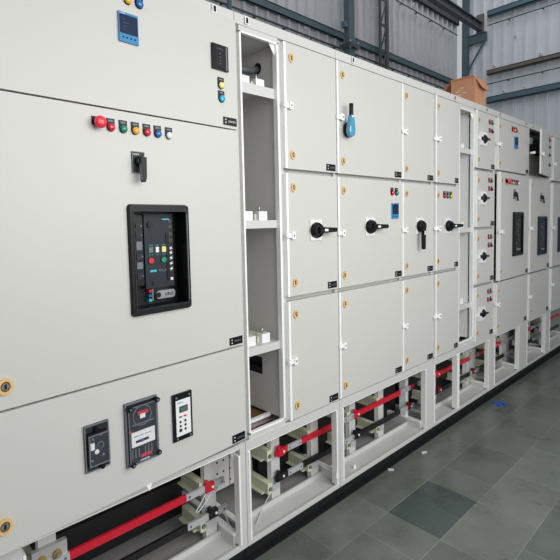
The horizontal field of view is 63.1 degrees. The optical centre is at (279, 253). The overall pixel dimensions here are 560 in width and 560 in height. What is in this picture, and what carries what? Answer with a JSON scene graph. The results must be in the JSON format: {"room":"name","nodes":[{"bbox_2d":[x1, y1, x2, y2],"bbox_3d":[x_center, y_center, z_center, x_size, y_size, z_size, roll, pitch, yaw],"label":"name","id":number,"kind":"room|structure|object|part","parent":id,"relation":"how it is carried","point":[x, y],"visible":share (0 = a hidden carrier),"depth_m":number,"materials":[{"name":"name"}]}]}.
{"room":"electrical room","nodes":[
{"label":"electrical room","id":0,"kind":"room"},
{"bbox_2d":[205,0,456,89],"bbox_3d":[-0.779,-2.417,5.383,12.285,7.200,0.060,-5,5,-43],"label":"wall","id":1,"kind":"structure","parent":0,"point":[415,39],"depth_m":7.88,"materials":[{"name":"grey metal"}]},
{"bbox_2d":[227,0,231,9],"bbox_3d":[-0.622,-2.420,5.373,0.080,7.200,0.189,-5,5,-43],"label":"pipe","id":2,"kind":"object","parent":1,"relation":"attached to","point":[229,2],"visible":0.02,"depth_m":5.27,"materials":[{"name":"metal"}]},
{"bbox_2d":[213,0,443,88],"bbox_3d":[-0.836,-2.927,5.234,12.300,0.026,0.083,-5,5,-43],"label":"rod","id":3,"kind":"object","parent":1,"relation":"attached to","point":[218,1],"visible":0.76,"depth_m":6.34,"materials":[{"name":"metal"}]},
{"bbox_2d":[240,0,452,83],"bbox_3d":[-0.830,-3.134,5.245,12.350,0.110,0.050,-5,5,-43],"label":"beam","id":4,"kind":"structure","parent":1,"relation":"attached to","point":[266,5],"depth_m":6.69,"materials":[{"name":"metal"}]},
{"bbox_2d":[396,0,457,35],"bbox_3d":[1.683,-4.309,7.549,5.300,0.020,0.080,-5,5,-43],"label":"rod","id":5,"kind":"object","parent":1,"relation":"attached to","point":[401,3],"visible":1,"depth_m":8.45,"materials":[{"name":"metal"}]},
{"bbox_2d":[414,0,458,25],"bbox_3d":[-0.831,-4.383,5.185,12.420,0.110,0.050,-5,5,-43],"label":"beam","id":6,"kind":"structure","parent":1,"relation":"attached to","point":[425,3],"depth_m":8.84,"materials":[{"name":"metal"}]},
{"bbox_2d":[256,307,559,559],"bbox_3d":[2.008,1.441,2.309,13.900,0.200,9.400,-5,5,-43],"label":"floor","id":7,"kind":"structure","parent":0,"point":[486,487],"depth_m":2.50,"materials":[{"name":"tile"}]},
{"bbox_2d":[0,0,247,559],"bbox_3d":[-0.821,0.211,1.953,0.994,2.420,1.049,-5,5,-43],"label":"tall cabinet","id":8,"kind":"object","parent":7,"relation":"on","point":[122,377],"visible":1,"depth_m":1.55,"materials":[{"name":"white metal"}]},
{"bbox_3d":[-0.831,1.134,1.629,0.060,0.447,0.030,-5,5,-43],"label":"support post","id":9,"kind":"part","parent":8,"relation":"part of","materials":[{"name":"white metal"}]},
{"bbox_2d":[106,118,114,131],"bbox_3d":[-0.554,-0.423,1.497,0.029,0.043,0.017,-5,5,-43],"label":"lamp","id":10,"kind":"object","parent":8,"relation":"attached to","point":[110,127],"depth_m":1.49,"materials":[{"name":"red plastic"}]},
{"bbox_3d":[-0.523,-0.706,1.540,0.022,0.443,0.976,2,5,44],"label":"door","id":11,"kind":"part","parent":8,"relation":"part of","materials":[{"name":"white metal"}]},
{"bbox_3d":[-0.508,-0.030,1.590,0.022,0.901,0.969,2,5,44],"label":"door","id":12,"kind":"part","parent":8,"relation":"part of","materials":[{"name":"white metal"}]},
{"bbox_3d":[-0.495,0.633,1.630,0.022,0.413,0.976,2,5,44],"label":"door","id":13,"kind":"part","parent":8,"relation":"part of","materials":[{"name":"white metal"}]},
{"bbox_2d":[118,120,127,132],"bbox_3d":[-0.524,-0.426,1.528,0.029,0.043,0.017,-5,5,-43],"label":"lamp","id":14,"kind":"object","parent":8,"relation":"attached to","point":[122,124],"depth_m":1.53,"materials":[{"name":"green plastic"}]},
{"bbox_3d":[-0.831,1.103,2.052,0.982,0.473,0.953,-5,5,-43],"label":"plinth frame","id":15,"kind":"part","parent":8,"relation":"part of","materials":[{"name":"white metal"}]},
{"bbox_2d":[124,0,131,4],"bbox_3d":[-0.508,-0.854,1.525,0.027,0.040,0.017,-5,5,-43],"label":"lamp","id":16,"kind":"object","parent":8,"relation":"attached to","point":[126,2],"depth_m":1.52,"materials":[{"name":"yellow plastic"}]},
{"bbox_2d":[131,122,139,134],"bbox_3d":[-0.493,-0.428,1.560,0.029,0.043,0.017,-5,5,-43],"label":"lamp","id":17,"kind":"object","parent":8,"relation":"attached to","point":[135,126],"depth_m":1.56,"materials":[{"name":"yellow plastic"}]},
{"bbox_2d":[131,151,146,181],"bbox_3d":[-0.478,-0.298,1.565,0.048,0.106,0.042,-5,5,-43],"label":"switch","id":18,"kind":"object","parent":8,"relation":"attached to","point":[138,158],"depth_m":1.56,"materials":[{"name":"grey plastic"}]},
{"bbox_2d":[134,0,143,8],"bbox_3d":[-0.479,-0.860,1.556,0.032,0.046,0.017,-5,5,-43],"label":"lamp","id":19,"kind":"object","parent":8,"relation":"attached to","point":[138,4],"depth_m":1.55,"materials":[{"name":"blue plastic"}]},
{"bbox_2d":[142,124,150,135],"bbox_3d":[-0.463,-0.431,1.592,0.029,0.043,0.017,-5,5,-43],"label":"lamp","id":20,"kind":"object","parent":8,"relation":"attached to","point":[146,128],"depth_m":1.59,"materials":[{"name":"red plastic"}]},
{"bbox_2d":[153,125,161,137],"bbox_3d":[-0.433,-0.434,1.623,0.029,0.043,0.017,-5,5,-43],"label":"lamp","id":21,"kind":"object","parent":8,"relation":"attached to","point":[157,129],"depth_m":1.62,"materials":[{"name":"blue plastic"}]},
{"bbox_3d":[-0.446,0.150,1.708,0.030,0.046,0.107,2,5,44],"label":"racking plate","id":22,"kind":"part","parent":8,"relation":"part of","materials":[{"name":"grey"}]},
{"bbox_3d":[-0.423,0.011,1.712,0.009,0.183,0.013,2,5,44],"label":"charging lever","id":23,"kind":"part","parent":8,"relation":"part of","materials":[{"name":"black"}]},
{"bbox_2d":[165,127,172,138],"bbox_3d":[-0.401,-0.437,1.656,0.029,0.043,0.017,-5,5,-43],"label":"lamp","id":24,"kind":"object","parent":8,"relation":"attached to","point":[168,130],"depth_m":1.65,"materials":[{"name":"white plastic"}]},
{"bbox_3d":[-0.329,1.092,2.101,0.060,0.447,0.030,-5,5,-43],"label":"support post","id":25,"kind":"part","parent":8,"relation":"part of","materials":[{"name":"white metal"}]},
{"bbox_2d":[217,77,224,88],"bbox_3d":[-0.233,-0.681,1.822,0.032,0.046,0.017,-5,5,-43],"label":"lamp","id":26,"kind":"object","parent":8,"relation":"on","point":[220,80],"depth_m":1.82,"materials":[{"name":"yellow plastic"}]},
{"bbox_2d":[218,90,224,102],"bbox_3d":[-0.231,-0.629,1.826,0.032,0.046,0.017,-5,5,-43],"label":"lamp","id":27,"kind":"object","parent":8,"relation":"attached to","point":[221,93],"depth_m":1.82,"materials":[{"name":"blue plastic"}]},
{"bbox_2d":[180,12,340,559],"bbox_3d":[-0.236,0.160,2.535,0.655,2.420,1.004,-5,5,-43],"label":"tall cabinet","id":28,"kind":"object","parent":7,"relation":"on","point":[286,86],"visible":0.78,"depth_m":2.25,"materials":[{"name":"white metal"}]},
{"bbox_2d":[242,81,274,101],"bbox_3d":[-0.229,-0.734,2.169,0.227,0.045,0.382,-5,5,-43],"label":"shelf","id":29,"kind":"object","parent":28,"relation":"attached to","point":[255,92],"depth_m":2.07,"materials":[{"name":"white metal"}]},
{"bbox_3d":[-0.278,-0.081,2.280,0.227,1.816,0.600,-5,5,-43],"label":"opening trim","id":30,"kind":"part","parent":28,"relation":"part of","materials":[{"name":"white metal"}]},
{"bbox_2d":[246,220,277,228],"bbox_3d":[-0.217,-0.140,2.209,0.227,0.036,0.382,-5,5,-43],"label":"shelf","id":31,"kind":"object","parent":28,"relation":"attached to","point":[250,224],"depth_m":2.08,"materials":[{"name":"white metal"}]},
{"bbox_3d":[-0.234,1.060,2.614,0.655,0.458,0.953,-5,5,-43],"label":"plinth frame","id":32,"kind":"part","parent":28,"relation":"part of","materials":[{"name":"white metal"}]},
{"bbox_2d":[249,338,279,356],"bbox_3d":[-0.205,0.435,2.248,0.227,0.036,0.382,-5,5,-43],"label":"shelf","id":33,"kind":"object","parent":28,"relation":"attached to","point":[260,346],"depth_m":2.13,"materials":[{"name":"white metal"}]},
{"bbox_3d":[-0.035,1.067,2.378,0.060,0.447,0.030,-5,5,-43],"label":"support post","id":34,"kind":"part","parent":28,"relation":"part of","materials":[{"name":"white metal"}]},
{"bbox_3d":[0.131,-0.402,2.298,0.362,0.044,0.016,-5,5,-43],"label":"door rail","id":35,"kind":"part","parent":28,"relation":"part of","materials":[{"name":"white metal"}]},
{"bbox_3d":[0.149,-0.701,2.250,0.373,0.581,0.022,-5,5,-43],"label":"door","id":36,"kind":"part","parent":28,"relation":"part of","materials":[{"name":"white metal"}]},
{"bbox_3d":[0.144,0.206,2.339,0.362,0.044,0.016,-5,5,-43],"label":"door rail","id":37,"kind":"part","parent":28,"relation":"part of","materials":[{"name":"grey metal"}]},
{"bbox_3d":[0.162,-0.097,2.290,0.373,0.588,0.022,-5,5,-43],"label":"door","id":38,"kind":"part","parent":28,"relation":"part of","materials":[{"name":"white metal"}]},
{"bbox_3d":[0.174,0.511,2.331,0.373,0.586,0.022,-5,5,-43],"label":"door","id":39,"kind":"part","parent":28,"relation":"part of","materials":[{"name":"white metal"}]},
{"bbox_3d":[0.183,1.048,2.583,0.060,0.447,0.030,-5,5,-43],"label":"support post","id":40,"kind":"part","parent":28,"relation":"part of","materials":[{"name":"white metal"}]},
{"bbox_3d":[0.224,-0.118,2.291,0.165,0.102,0.068,-3,4,-21],"label":"rotary handle","id":41,"kind":"part","parent":28,"relation":"part of","materials":[{"name":"black plastic"}]},
{"bbox_2d":[339,0,359,56],"bbox_3d":[1.182,-2.556,6.829,0.710,7.200,0.200,-5,5,-43],"label":"wall column","id":42,"kind":"structure","parent":7,"relation":"on","point":[349,47],"depth_m":6.58,"materials":[{"name":"metal"}]},
{"bbox_3d":[1.016,-3.012,6.650,0.220,0.120,0.200,-5,5,-43],"label":"flange plate","id":43,"kind":"part","parent":42,"relation":"part of","materials":[{"name":"metal"}]},
{"bbox_2d":[299,50,433,500],"bbox_3d":[0.375,0.108,3.108,1.038,2.420,1.006,-5,5,-43],"label":"tall cabinet","id":44,"kind":"object","parent":7,"relation":"on","point":[385,118],"visible":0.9,"depth_m":2.75,"materials":[{"name":"white metal"}]},
{"bbox_3d":[0.376,-0.701,2.415,0.090,0.172,0.054,-5,5,-43],"label":"breaker handle","id":45,"kind":"part","parent":44,"relation":"part of","materials":[{"name":"blue plastic"}]},
{"bbox_3d":[0.434,1.027,2.819,0.060,0.447,0.030,-5,5,-43],"label":"support post","id":46,"kind":"part","parent":44,"relation":"part of","materials":[{"name":"white metal"}]},
{"bbox_3d":[0.379,1.009,3.191,1.029,0.458,0.953,-5,5,-43],"label":"plinth frame","id":47,"kind":"part","parent":44,"relation":"part of","materials":[{"name":"white metal"}]},
{"bbox_3d":[0.516,-0.732,2.595,0.624,0.581,0.022,-5,5,-43],"label":"door","id":48,"kind":"part","parent":44,"relation":"part of","materials":[{"name":"white metal"}]},
{"bbox_3d":[0.529,-0.128,2.635,0.624,0.588,0.022,-5,5,-43],"label":"door","id":49,"kind":"part","parent":44,"relation":"part of","materials":[{"name":"white metal"}]},
{"bbox_3d":[0.541,0.480,2.676,0.624,0.586,0.022,-5,5,-43],"label":"door","id":50,"kind":"part","parent":44,"relation":"part of","materials":[{"name":"white metal"}]},
{"bbox_3d":[0.559,-0.155,2.606,0.172,0.102,0.069,-3,4,-22],"label":"rotary handle","id":51,"kind":"part","parent":44,"relation":"part of","materials":[{"name":"black plastic"}]},
{"bbox_3d":[0.656,1.008,3.028,0.060,0.447,0.030,-5,5,-43],"label":"support post","id":52,"kind":"part","parent":44,"relation":"part of","materials":[{"name":"white metal"}]},
{"bbox_3d":[0.646,-0.445,2.783,1.000,0.044,0.016,-5,5,-43],"label":"door rail","id":53,"kind":"part","parent":44,"relation":"part of","materials":[{"name":"white metal"}]},
{"bbox_3d":[0.659,0.162,2.824,1.000,0.044,0.016,-5,5,-43],"label":"door rail","id":54,"kind":"part","parent":44,"relation":"part of","materials":[{"name":"grey metal"}]},
{"bbox_3d":[0.884,0.990,3.255,0.035,0.420,0.050,-5,5,-43],"label":"support post","id":55,"kind":"part","parent":44,"relation":"part of","materials":[{"name":"white metal"}]},
{"bbox_3d":[0.886,-0.763,2.943,0.393,0.581,0.022,-5,5,-43],"label":"door","id":56,"kind":"part","parent":44,"relation":"part of","materials":[{"name":"white metal"}]},
{"bbox_3d":[0.912,0.448,3.025,0.393,0.586,0.022,-5,5,-43],"label":"door","id":57,"kind":"part","parent":44,"relation":"part of","materials":[{"name":"white metal"}]},
{"bbox_3d":[0.899,-0.159,2.984,0.393,0.588,0.022,-5,5,-43],"label":"door","id":58,"kind":"part","parent":44,"relation":"part of","materials":[{"name":"white metal"}]},
{"bbox_3d":[0.920,-0.129,2.966,0.083,0.201,0.075,-3,4,-21],"label":"rotary handle","id":59,"kind":"part","parent":44,"relation":"part of","materials":[{"name":"black plastic"}]},
{"bbox_2d":[378,0,388,69],"bbox_3d":[1.714,-2.612,7.500,0.250,7.200,0.031,-5,5,-43],"label":"lattice column","id":60,"kind":"structure","parent":7,"relation":"on","point":[386,6],"depth_m":7.44,"materials":[{"name":"metal"}]},
{"bbox_2d":[395,87,495,437],"bbox_3d":[1.120,0.045,3.809,1.058,2.420,1.004,-5,5,-43],"label":"tall cabinet","id":61,"kind":"object","parent":7,"relation":"on","point":[464,129],"visible":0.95,"depth_m":3.52,"materials":[{"name":"white metal"}]},
{"bbox_3d":[1.168,0.119,3.302,0.340,0.044,0.016,-5,5,-43],"label":"door rail","id":62,"kind":"part","parent":61,"relation":"part of","materials":[{"name":"grey metal"}]},
{"bbox_3d":[1.155,-0.488,3.261,0.340,0.044,0.016,-5,5,-43],"label":"door rail","id":63,"kind":"part","parent":61,"relation":"part of","materials":[{"name":"white metal"}]},
{"bbox_3d":[1.131,0.945,3.897,1.033,0.458,0.954,-5,5,-43],"label":"plinth frame","id":64,"kind":"part","parent":61,"relation":"part of","materials":[{"name":"white metal"}]},
{"bbox_3d":[1.197,0.424,3.288,0.359,0.586,0.030,-5,5,-43],"label":"door","id":65,"kind":"part","parent":61,"relation":"part of","materials":[{"name":"white metal"}]},
{"bbox_3d":[1.185,-0.183,3.247,0.359,0.588,0.030,-5,5,-43],"label":"door","id":66,"kind":"part","parent":61,"relation":"part of","materials":[{"name":"white metal"}]},
{"bbox_3d":[1.172,-0.787,3.206,0.359,0.581,0.030,-5,5,-43],"label":"door","id":67,"kind":"part","parent":61,"relation":"part of","materials":[{"name":"white metal"}]},
{"bbox_3d":[1.250,-0.199,3.255,0.194,0.102,0.070,-3,4,-24],"label":"rotary handle","id":68,"kind":"part","parent":61,"relation":"part of","materials":[{"name":"black plastic"}]},
{"bbox_2d":[459,302,469,310],"bbox_3d":[1.287,0.405,3.655,0.251,0.036,0.382,-5,5,-43],"label":"shelf","id":69,"kind":"object","parent":61,"relation":"attached to","point":[462,305],"depth_m":3.55,"materials":[{"name":"white metal"}]},
{"bbox_3d":[1.590,0.929,3.906,0.060,0.447,0.030,-5,5,-43],"label":"support post","id":70,"kind":"part","parent":61,"relation":"part of","materials":[{"name":"white metal"}]},
{"bbox_2d":[460,227,470,232],"bbox_3d":[1.274,-0.186,3.615,0.251,0.036,0.382,-5,5,-43],"label":"shelf","id":71,"kind":"object","parent":61,"relation":"attached to","point":[462,229],"depth_m":3.51,"materials":[{"name":"white metal"}]},
{"bbox_2d":[460,147,470,153],"bbox_3d":[1.262,-0.781,3.575,0.251,0.036,0.382,-5,5,-43],"label":"shelf","id":72,"kind":"object","parent":61,"relation":"attached to","point":[467,150],"depth_m":3.47,"materials":[{"name":"white metal"}]},
{"bbox_2d":[443,75,488,105],"bbox_3d":[1.600,-1.335,3.943,0.267,0.295,0.347,-5,5,-43],"label":"carton","id":73,"kind":"object","parent":61,"relation":"on","point":[472,88],"visible":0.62,"depth_m":3.83,"materials":[{"name":"brown cardboard"}]},
{"bbox_3d":[1.211,-0.207,3.680,0.251,1.816,0.600,-5,5,-43],"label":"opening trim","id":74,"kind":"part","parent":61,"relation":"part of","materials":[{"name":"white metal"}]},
{"bbox_3d":[1.685,0.921,3.995,0.060,0.447,0.030,-5,5,-43],"label":"support post","id":75,"kind":"part","parent":61,"relation":"part of","materials":[{"name":"white metal"}]},
{"bbox_3d":[1.641,0.243,3.754,0.370,0.044,0.016,-5,5,-43],"label":"door rail","id":76,"kind":"part","parent":61,"relation":"part of","materials":[{"name":"grey metal"}]},
{"bbox_3d":[1.631,-0.207,3.724,0.370,0.044,0.016,-5,5,-43],"label":"door rail","id":77,"kind":"part","parent":61,"relation":"part of","materials":[{"name":"white metal"}]},
{"bbox_3d":[1.622,-0.664,3.693,0.370,0.044,0.016,-5,5,-43],"label":"door rail","id":78,"kind":"part","parent":61,"relation":"part of","materials":[{"name":"white metal"}]},
{"bbox_3d":[1.664,0.473,3.731,0.366,0.434,0.030,-5,5,-43],"label":"door","id":79,"kind":"part","parent":61,"relation":"part of","materials":[{"name":"white metal"}]},
{"bbox_3d":[1.630,0.487,3.671,0.186,0.104,0.030,-5,5,-43],"label":"rotary handle","id":80,"kind":"part","parent":61,"relation":"part of","materials":[{"name":"black plastic"}]},
{"bbox_3d":[1.655,0.020,3.700,0.366,0.430,0.030,-5,5,-43],"label":"door","id":81,"kind":"part","parent":61,"relation":"part of","materials":[{"name":"white metal"}]},
{"bbox_3d":[1.620,0.023,3.640,0.186,0.104,0.030,-5,5,-43],"label":"rotary handle","id":82,"kind":"part","parent":61,"relation":"part of","materials":[{"name":"black plastic"}]},
{"bbox_3d":[1.610,-0.440,3.609,0.186,0.104,0.030,-5,5,-43],"label":"rotary handle","id":83,"kind":"part","parent":61,"relation":"part of","materials":[{"name":"black plastic"}]},
{"bbox_3d":[1.645,-0.434,3.670,0.366,0.437,0.030,-5,5,-43],"label":"door","id":84,"kind":"part","parent":61,"relation":"part of","materials":[{"name":"white metal"}]},
{"bbox_3d":[1.635,-0.896,3.639,0.366,0.440,0.030,-5,5,-43],"label":"door","id":85,"kind":"part","parent":61,"relation":"part of","materials":[{"name":"white metal"}]},
{"bbox_3d":[1.600,-0.902,3.577,0.186,0.104,0.030,-5,5,-43],"label":"rotary handle","id":86,"kind":"part","parent":61,"relation":"part of","materials":[{"name":"black plastic"}]},
{"bbox_2d":[462,0,486,77],"bbox_3d":[4.035,-2.796,9.491,0.090,7.200,0.490,-5,5,-43],"label":"column","id":87,"kind":"structure","parent":7,"relation":"on","point":[467,40],"depth_m":9.46,"materials":[{"name":"metal"}]},
{"bbox_3d":[4.046,-4.402,9.342,0.080,0.175,0.370,-5,5,-43],"label":"bracket arm","id":88,"kind":"part","parent":87,"relation":"part of","materials":[{"name":"metal"}]},
{"bbox_2d":[460,111,529,396],"bbox_3d":[1.788,-0.011,4.436,0.803,2.420,1.005,-5,5,-43],"label":"tall cabinet","id":89,"kind":"object","parent":7,"relation":"on","point":[511,183],"visible":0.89,"depth_m":4.10,"materials":[{"name":"white metal"}]},
{"bbox_3d":[1.794,0.889,4.521,0.788,0.458,0.953,-5,5,-43],"label":"plinth frame","id":90,"kind":"part","parent":89,"relation":"part of","materials":[{"name":"white metal"}]},
{"bbox_3d":[2.165,0.881,4.446,0.060,0.447,0.030,-5,5,-43],"label":"support post","id":91,"kind":"part","parent":89,"relation":"part of","materials":[{"name":"white metal"}]},
{"bbox_3d":[2.238,0.875,4.515,0.060,0.447,0.030,-5,5,-43],"label":"support post","id":92,"kind":"part","parent":89,"relation":"part of","materials":[{"name":"white metal"}]},
{"bbox_3d":[2.056,-0.716,4.101,0.745,0.044,0.016,-5,5,-43],"label":"door rail","id":93,"kind":"part","parent":89,"relation":"part of","materials":[{"name":"white metal"}]},
{"bbox_3d":[2.106,0.446,4.146,0.767,0.443,0.030,-5,5,-43],"label":"door","id":94,"kind":"part","parent":89,"relation":"part of","materials":[{"name":"white metal"}]},
{"bbox_3d":[2.073,-0.939,4.050,0.757,0.430,0.030,-5,5,-43],"label":"door","id":95,"kind":"part","parent":89,"relation":"part of","materials":[{"name":"white metal"}]},
{"bbox_3d":[2.102,-0.248,4.096,0.762,0.918,0.030,-5,5,-45],"label":"door","id":96,"kind":"part","parent":89,"relation":"part of","materials":[{"name":"white metal"}]},
{"bbox_2d":[513,189,518,200],"bbox_3d":[2.097,-0.520,4.053,0.085,0.106,0.027,-5,5,-43],"label":"switch","id":97,"kind":"object","parent":89,"relation":"attached to","point":[515,195],"depth_m":4.05,"materials":[{"name":"black plastic"}]},
{"bbox_2d":[493,401,506,406],"bbox_3d":[1.810,1.241,3.766,0.092,0.010,0.086,-3,4,-22],"label":"scrap","id":98,"kind":"object","parent":7,"relation":"on","point":[499,403],"visible":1,"depth_m":3.77,"materials":[{"name":"blue plastic"}]},
{"bbox_2d":[495,124,552,373],"bbox_3d":[2.331,-0.055,4.914,0.695,2.420,1.053,-5,5,-43],"label":"tall cabinet","id":99,"kind":"object","parent":7,"relation":"on","point":[540,139],"visible":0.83,"depth_m":4.61,"materials":[{"name":"white metal"}]},
{"bbox_3d":[2.674,0.838,4.925,0.060,0.447,0.030,-5,5,-43],"label":"support post","id":100,"kind":"part","parent":99,"relation":"part of","materials":[{"name":"white metal"}]},
{"bbox_3d":[2.325,0.844,5.020,0.668,0.458,0.953,-5,5,-43],"label":"plinth frame","id":101,"kind":"part","parent":99,"relation":"part of","materials":[{"name":"white metal"}]},
{"bbox_3d":[2.555,-0.986,4.602,0.600,0.410,0.040,-5,5,-43],"label":"mounting plate","id":102,"kind":"part","parent":99,"relation":"part of","materials":[{"name":"grey metal"}]},
{"bbox_3d":[2.581,-0.750,4.595,0.612,0.044,0.016,-5,5,-43],"label":"door rail","id":103,"kind":"part","parent":99,"relation":"part of","materials":[{"name":"white metal"}]},
{"bbox_3d":[2.623,0.403,4.633,0.624,0.443,0.030,-5,5,-43],"label":"door","id":104,"kind":"part","parent":99,"relation":"part of","materials":[{"name":"white metal"}]},
{"bbox_3d":[2.611,-0.284,4.589,0.617,0.901,0.030,-5,5,-43],"label":"door","id":105,"kind":"part","parent":99,"relation":"part of","materials":[{"name":"white metal"}]},
{"bbox_2d":[540,193,544,202],"bbox_3d":[2.627,-0.556,4.567,0.084,0.106,0.026,-5,5,-43],"label":"switch","id":106,"kind":"object","parent":99,"relation":"attached to","point":[542,200],"depth_m":4.57,"materials":[{"name":"black plastic"}]},
{"bbox_3d":[2.645,-0.983,4.530,0.013,0.414,0.602,2,5,39],"label":"door","id":107,"kind":"part","parent":99,"relation":"part of","materials":[{"name":"white metal"}]},
{"bbox_2d":[530,132,559,358],"bbox_3d":[2.862,-0.103,5.464,0.853,2.420,0.979,-5,5,-43],"label":"tall cabinet","id":108,"kind":"object","parent":7,"relation":"on","point":[554,248],"visible":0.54,"depth_m":4.95,"materials":[{"name":"white metal"}]},
{"bbox_3d":[2.994,0.811,5.226,0.060,0.447,0.030,-5,5,-43],"label":"support post","id":109,"kind":"part","parent":108,"relation":"part of","materials":[{"name":"white metal"}]},
{"bbox_3d":[2.876,0.798,5.538,0.843,0.458,0.953,-5,5,-43],"label":"plinth frame","id":110,"kind":"part","parent":108,"relation":"part of","materials":[{"name":"white metal"}]},
{"bbox_3d":[3.176,0.356,5.153,0.799,0.443,0.030,-5,5,-43],"label":"door","id":111,"kind":"part","parent":108,"relation":"part of","materials":[{"name":"white metal"}]},
{"bbox_3d":[3.162,-0.323,5.107,0.799,0.886,0.030,-5,5,-43],"label":"door","id":112,"kind":"part","parent":108,"relation":"part of","materials":[{"name":"white metal"}]},
{"bbox_3d":[3.148,-1.019,5.061,0.797,0.450,0.030,-5,5,-43],"label":"door","id":113,"kind":"part","parent":108,"relation":"part of","materials":[{"name":"white metal"}]},
{"bbox_2d":[427,0,483,33],"bbox_3d":[1.284,-4.178,6.325,7.030,0.340,0.140,-5,5,-43],"label":"beam","id":114,"kind":"structure","parent":0,"point":[476,23],"depth_m":8.16,"materials":[{"name":"metal"}]},
{"bbox_2d":[469,0,559,134],"bbox_3d":[6.061,-2.700,7.452,0.045,7.200,6.200,-5,5,-43],"label":"wall","id":115,"kind":"structure","parent":0,"point":[537,31],"depth_m":8.83,"materials":[{"name":"grey metal"}]},
{"bbox_2d":[487,0,541,17],"bbox_3d":[6.031,-4.702,7.190,0.100,0.110,5.400,-5,5,-43],"label":"beam","id":116,"kind":"structure","parent":115,"relation":"attached to","point":[520,3],"depth_m":8.82,"materials":[{"name":"metal"}]},
{"bbox_2d":[486,82,559,103],"bbox_3d":[6.066,-3.011,7.304,0.100,0.120,5.400,-5,5,-43],"label":"beam","id":117,"kind":"structure","parent":115,"relation":"attached to","point":[554,86],"depth_m":8.72,"materials":[{"name":"metal"}]},
{"bbox_2d":[487,52,559,75],"bbox_3d":[6.055,-3.555,7.268,0.100,0.090,5.400,-5,5,-43],"label":"beam","id":118,"kind":"structure","parent":115,"relation":"attached to","point":[555,56],"depth_m":8.69,"materials":[{"name":"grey metal"}]},
{"bbox_2d":[487,67,559,84],"bbox_3d":[6.077,-3.337,7.300,0.090,0.020,5.400,-5,5,-43],"label":"rod","id":119,"kind":"object","parent":115,"relation":"attached to","point":[558,67],"visible":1,"depth_m":8.72,"materials":[{"name":"metal"}]},
{"bbox_2d":[488,2,559,25],"bbox_3d":[6.053,-4.489,7.222,0.090,0.020,5.400,-5,5,-43],"label":"rod","id":120,"kind":"object","parent":115,"relation":"attached to","point":[557,2],"visible":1,"depth_m":8.65,"materials":[{"name":"metal"}]}
]}

